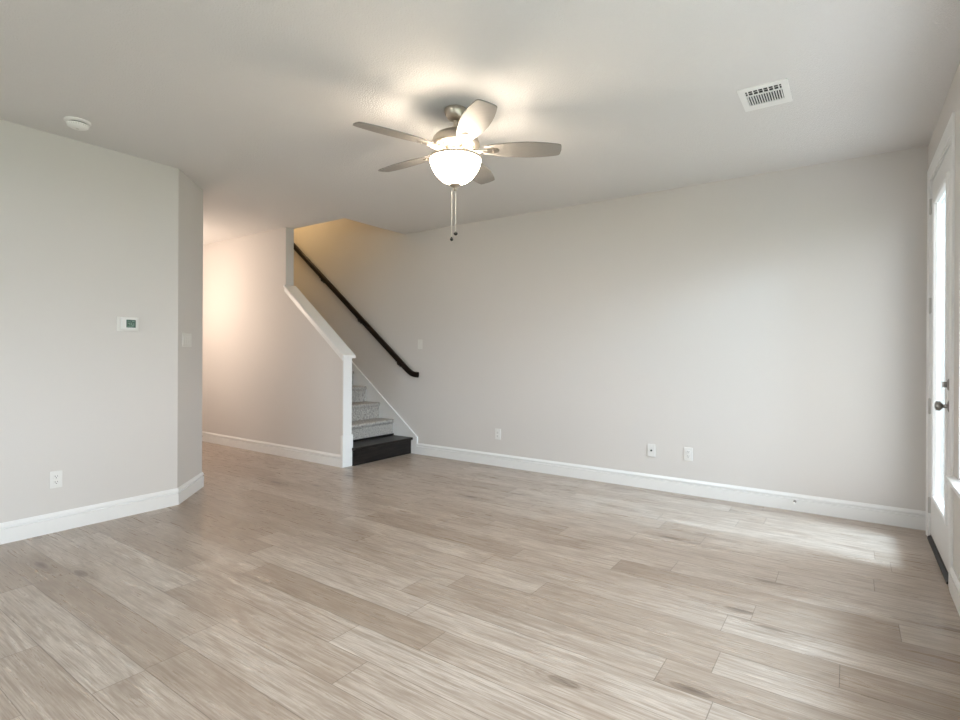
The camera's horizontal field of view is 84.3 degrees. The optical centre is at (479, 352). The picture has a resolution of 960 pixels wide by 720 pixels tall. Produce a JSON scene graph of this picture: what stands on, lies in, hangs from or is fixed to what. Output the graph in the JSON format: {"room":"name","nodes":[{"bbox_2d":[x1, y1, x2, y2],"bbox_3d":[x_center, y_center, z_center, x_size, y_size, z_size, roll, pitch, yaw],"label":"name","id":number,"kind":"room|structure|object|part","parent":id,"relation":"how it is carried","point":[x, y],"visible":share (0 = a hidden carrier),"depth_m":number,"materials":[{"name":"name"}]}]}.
{"room":"empty living room","nodes":[
{"label":"empty living room","id":0,"kind":"room"},
{"bbox_2d":[0,119,202,522],"bbox_3d":[-6.077,-0.150,3.605,5.106,2.740,6.148,0,0,35],"label":"wall","id":1,"kind":"structure","parent":0,"point":[91,235],"depth_m":3.83,"materials":[{"name":"grey paint"}]},
{"bbox_2d":[50,470,61,488],"bbox_3d":[-2.926,0.873,3.657,0.009,0.117,0.072,0,0,35],"label":"wall outlet","id":2,"kind":"object","parent":1,"relation":"attached to","point":[55,476],"visible":1,"depth_m":3.65,"materials":[{"name":"white plastic"}]},
{"bbox_2d":[0,472,203,544],"bbox_3d":[-6.072,1.153,3.607,5.122,0.135,6.164,0,0,35],"label":"baseboard","id":3,"kind":"structure","parent":1,"relation":"attached to","point":[16,530],"depth_m":3.84,"materials":[{"name":"white paint"}]},
{"bbox_2d":[117,316,138,331],"bbox_3d":[-2.662,-0.218,4.011,0.028,0.108,0.148,0,0,35],"label":"thermostat","id":4,"kind":"object","parent":1,"relation":"attached to","point":[123,323],"visible":1,"depth_m":4.00,"materials":[{"name":"white plastic"}]},
{"bbox_2d":[182,333,191,346],"bbox_3d":[-2.489,-0.110,4.492,0.010,0.114,0.206,0,0,-10],"label":"light switch","id":5,"kind":"object","parent":1,"relation":"attached to","point":[186,337],"visible":1,"depth_m":4.48,"materials":[{"name":"white plastic"}]},
{"bbox_2d":[202,227,342,454],"bbox_3d":[-3.541,-0.138,7.245,5.095,2.740,0.110,0,0,35],"label":"wall","id":6,"kind":"structure","parent":0,"point":[268,375],"depth_m":6.59,"materials":[{"name":"grey paint"}]},
{"bbox_2d":[202,431,340,467],"bbox_3d":[-3.583,1.164,7.193,5.095,0.135,0.016,0,0,35],"label":"baseboard","id":7,"kind":"structure","parent":6,"relation":"attached to","point":[320,457],"depth_m":6.41,"materials":[{"name":"white paint"}]},
{"bbox_2d":[283,285,355,360],"bbox_3d":[-1.853,-0.377,6.067,1.070,0.867,0.182,0,0,35],"label":"trim","id":8,"kind":"structure","parent":6,"relation":"attached to","point":[295,293],"depth_m":6.02,"materials":[{"name":"white paint"}]},
{"bbox_2d":[340,434,352,467],"bbox_3d":[-1.453,1.069,5.783,0.036,0.345,0.146,0,0,35],"label":"trim","id":9,"kind":"structure","parent":6,"relation":"attached to","point":[347,440],"depth_m":5.76,"materials":[{"name":"white paint"}]},
{"bbox_2d":[342,358,351,435],"bbox_3d":[-1.449,0.470,5.782,0.016,0.863,0.118,0,0,35],"label":"trim","id":10,"kind":"structure","parent":6,"relation":"attached to","point":[347,362],"depth_m":5.77,"materials":[{"name":"white paint"}]},
{"bbox_2d":[0,441,959,719],"bbox_3d":[-3.344,1.293,3.167,10.299,0.120,8.769,0,0,35],"label":"floor","id":11,"kind":"structure","parent":0,"point":[411,586],"depth_m":2.64,"materials":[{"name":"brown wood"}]},
{"bbox_2d":[352,361,417,465],"bbox_3d":[-2.551,-0.226,7.202,3.710,2.926,0.952,0,0,35],"label":"staircase","id":12,"kind":"structure","parent":11,"relation":"on","point":[379,432],"depth_m":6.57,"materials":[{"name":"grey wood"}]},
{"bbox_2d":[0,0,959,244],"bbox_3d":[-3.331,-1.657,3.167,10.299,0.300,8.769,0,0,35],"label":"ceiling","id":13,"kind":"structure","parent":0,"point":[258,103],"depth_m":3.00,"materials":[{"name":"white paint"}]},
{"bbox_2d":[64,116,90,130],"bbox_3d":[-2.610,-1.478,3.439,0.144,0.052,0.144,0,0,35],"label":"smoke detector","id":14,"kind":"object","parent":13,"relation":"attached to","point":[76,123],"visible":1,"depth_m":3.40,"materials":[{"name":"white plastic"}]},
{"bbox_2d":[353,99,561,240],"bbox_3d":[-0.184,-1.089,3.283,1.206,0.804,1.248,0,0,35],"label":"ceiling fan","id":15,"kind":"object","parent":13,"relation":"hanging from","point":[456,159],"visible":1,"depth_m":3.17,"materials":[{"name":"silver metal"}]},
{"bbox_3d":[-0.487,-1.248,3.016,0.473,0.040,0.155,0,0,-35],"label":"blade","id":16,"kind":"part","parent":15,"relation":"part of","materials":[{"name":"grey wood"}]},
{"bbox_3d":[-0.478,-1.248,3.501,0.474,0.040,0.156,0,0,35],"label":"blade","id":17,"kind":"part","parent":15,"relation":"part of","materials":[{"name":"grey wood"}]},
{"bbox_3d":[-0.169,-0.865,3.255,0.014,0.317,0.005,0,0,2],"label":"pull chain","id":18,"kind":"part","parent":15,"relation":"part of","materials":[{"name":"silver metal"}]},
{"bbox_3d":[-0.149,-0.882,3.255,0.005,0.282,0.006,0,0,35],"label":"pull chain","id":19,"kind":"part","parent":15,"relation":"part of","materials":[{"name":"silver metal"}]},
{"bbox_3d":[-0.151,-1.109,3.253,0.314,0.153,0.314,0,0,35],"label":"lamp shade","id":20,"kind":"part","parent":15,"relation":"part of","materials":[{"name":"white glass"}]},
{"bbox_3d":[-0.030,-1.246,2.859,0.155,0.040,0.473,0,0,-17],"label":"blade","id":21,"kind":"part","parent":15,"relation":"part of","materials":[{"name":"white wood"}]},
{"bbox_3d":[-0.017,-1.245,3.642,0.155,0.040,0.473,0,0,19],"label":"blade","id":22,"kind":"part","parent":15,"relation":"part of","materials":[{"name":"grey wood"}]},
{"bbox_3d":[0.261,-1.244,3.246,0.473,0.040,0.155,0,0,1],"label":"blade","id":23,"kind":"part","parent":15,"relation":"part of","materials":[{"name":"grey wood"}]},
{"bbox_2d":[737,78,791,111],"bbox_3d":[1.643,-1.479,3.054,0.248,0.010,0.310,0,0,35],"label":"ceiling vent","id":24,"kind":"object","parent":13,"relation":"in","point":[776,92],"visible":1,"depth_m":3.04,"materials":[{"name":"white plastic"}]},
{"bbox_2d":[294,146,927,510],"bbox_3d":[-0.823,-1.405,6.671,10.199,5.300,0.150,0,0,35],"label":"wall","id":25,"kind":"structure","parent":0,"point":[771,327],"depth_m":4.75,"materials":[{"name":"grey paint"}]},
{"bbox_2d":[294,243,418,377],"bbox_3d":[-2.218,-1.100,7.501,3.606,2.789,0.086,0,0,35],"label":"handrail","id":26,"kind":"object","parent":25,"relation":"attached to","point":[400,362],"visible":0.77,"depth_m":7.04,"materials":[{"name":"black wood"}]},
{"bbox_2d":[418,340,421,348],"bbox_3d":[-0.737,-0.105,6.510,0.072,0.117,0.010,0,0,35],"label":"light switch","id":27,"kind":"object","parent":25,"relation":"attached to","point":[419,341],"visible":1,"depth_m":6.51,"materials":[{"name":"white plastic"}]},
{"bbox_2d":[495,429,500,439],"bbox_3d":[0.197,0.898,5.854,0.072,0.117,0.009,0,0,35],"label":"wall outlet","id":28,"kind":"object","parent":25,"relation":"attached to","point":[497,431],"visible":1,"depth_m":5.85,"materials":[{"name":"white plastic"}]},
{"bbox_2d":[647,444,654,456],"bbox_3d":[1.578,0.899,4.884,0.072,0.117,0.018,0,0,35],"label":"cable plate","id":29,"kind":"object","parent":25,"relation":"attached to","point":[651,447],"visible":1,"depth_m":4.89,"materials":[{"name":"white plastic"}]},
{"bbox_2d":[417,443,925,530],"bbox_3d":[1.199,1.187,5.149,4.821,0.135,0.016,0,0,35],"label":"baseboard","id":30,"kind":"structure","parent":25,"relation":"attached to","point":[873,513],"depth_m":4.62,"materials":[{"name":"white paint"}]},
{"bbox_2d":[684,447,692,460],"bbox_3d":[1.848,0.897,4.701,0.072,0.117,0.009,0,0,35],"label":"wall outlet","id":31,"kind":"object","parent":25,"relation":"attached to","point":[688,452],"visible":1,"depth_m":4.70,"materials":[{"name":"white plastic"}]},
{"bbox_2d":[928,61,959,579],"bbox_3d":[0.808,-0.117,0.240,0.150,2.740,8.519,0,0,35],"label":"wall","id":32,"kind":"structure","parent":0,"point":[951,104],"depth_m":2.74,"materials":[{"name":"grey paint"}]},
{"bbox_2d":[926,112,954,586],"bbox_3d":[2.851,-0.004,3.220,0.212,2.533,1.101,0,0,35],"label":"door","id":33,"kind":"structure","parent":32,"relation":"in","point":[941,171],"depth_m":3.30,"materials":[{"name":"white paint"}]},
{"bbox_3d":[2.821,-0.023,3.247,0.024,2.000,0.645,0,0,35],"label":"glazing frame","id":34,"kind":"part","parent":33,"relation":"part of","materials":[{"name":"white paint"}]},
{"bbox_3d":[2.838,-0.023,3.236,0.004,1.940,0.585,0,0,35],"label":"glass pane","id":35,"kind":"part","parent":33,"relation":"part of","materials":[{"name":"glass"}]},
{"bbox_3d":[2.571,0.296,2.948,0.066,0.066,0.066,0,0,35],"label":"knob","id":36,"kind":"part","parent":33,"relation":"part of","materials":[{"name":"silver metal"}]},
{"bbox_2d":[945,475,959,497],"bbox_3d":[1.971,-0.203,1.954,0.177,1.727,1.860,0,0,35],"label":"windowsill","id":37,"kind":"structure","parent":32,"relation":"in","point":[954,483],"depth_m":2.61,"materials":[{"name":"white plastic"}]},
{"bbox_2d":[949,566,959,615],"bbox_3d":[0.390,1.183,-0.204,0.016,0.135,7.318,0,0,35],"label":"baseboard","id":38,"kind":"structure","parent":32,"relation":"attached to","point":[954,582],"depth_m":2.66,"materials":[{"name":"white paint"}]}
]}

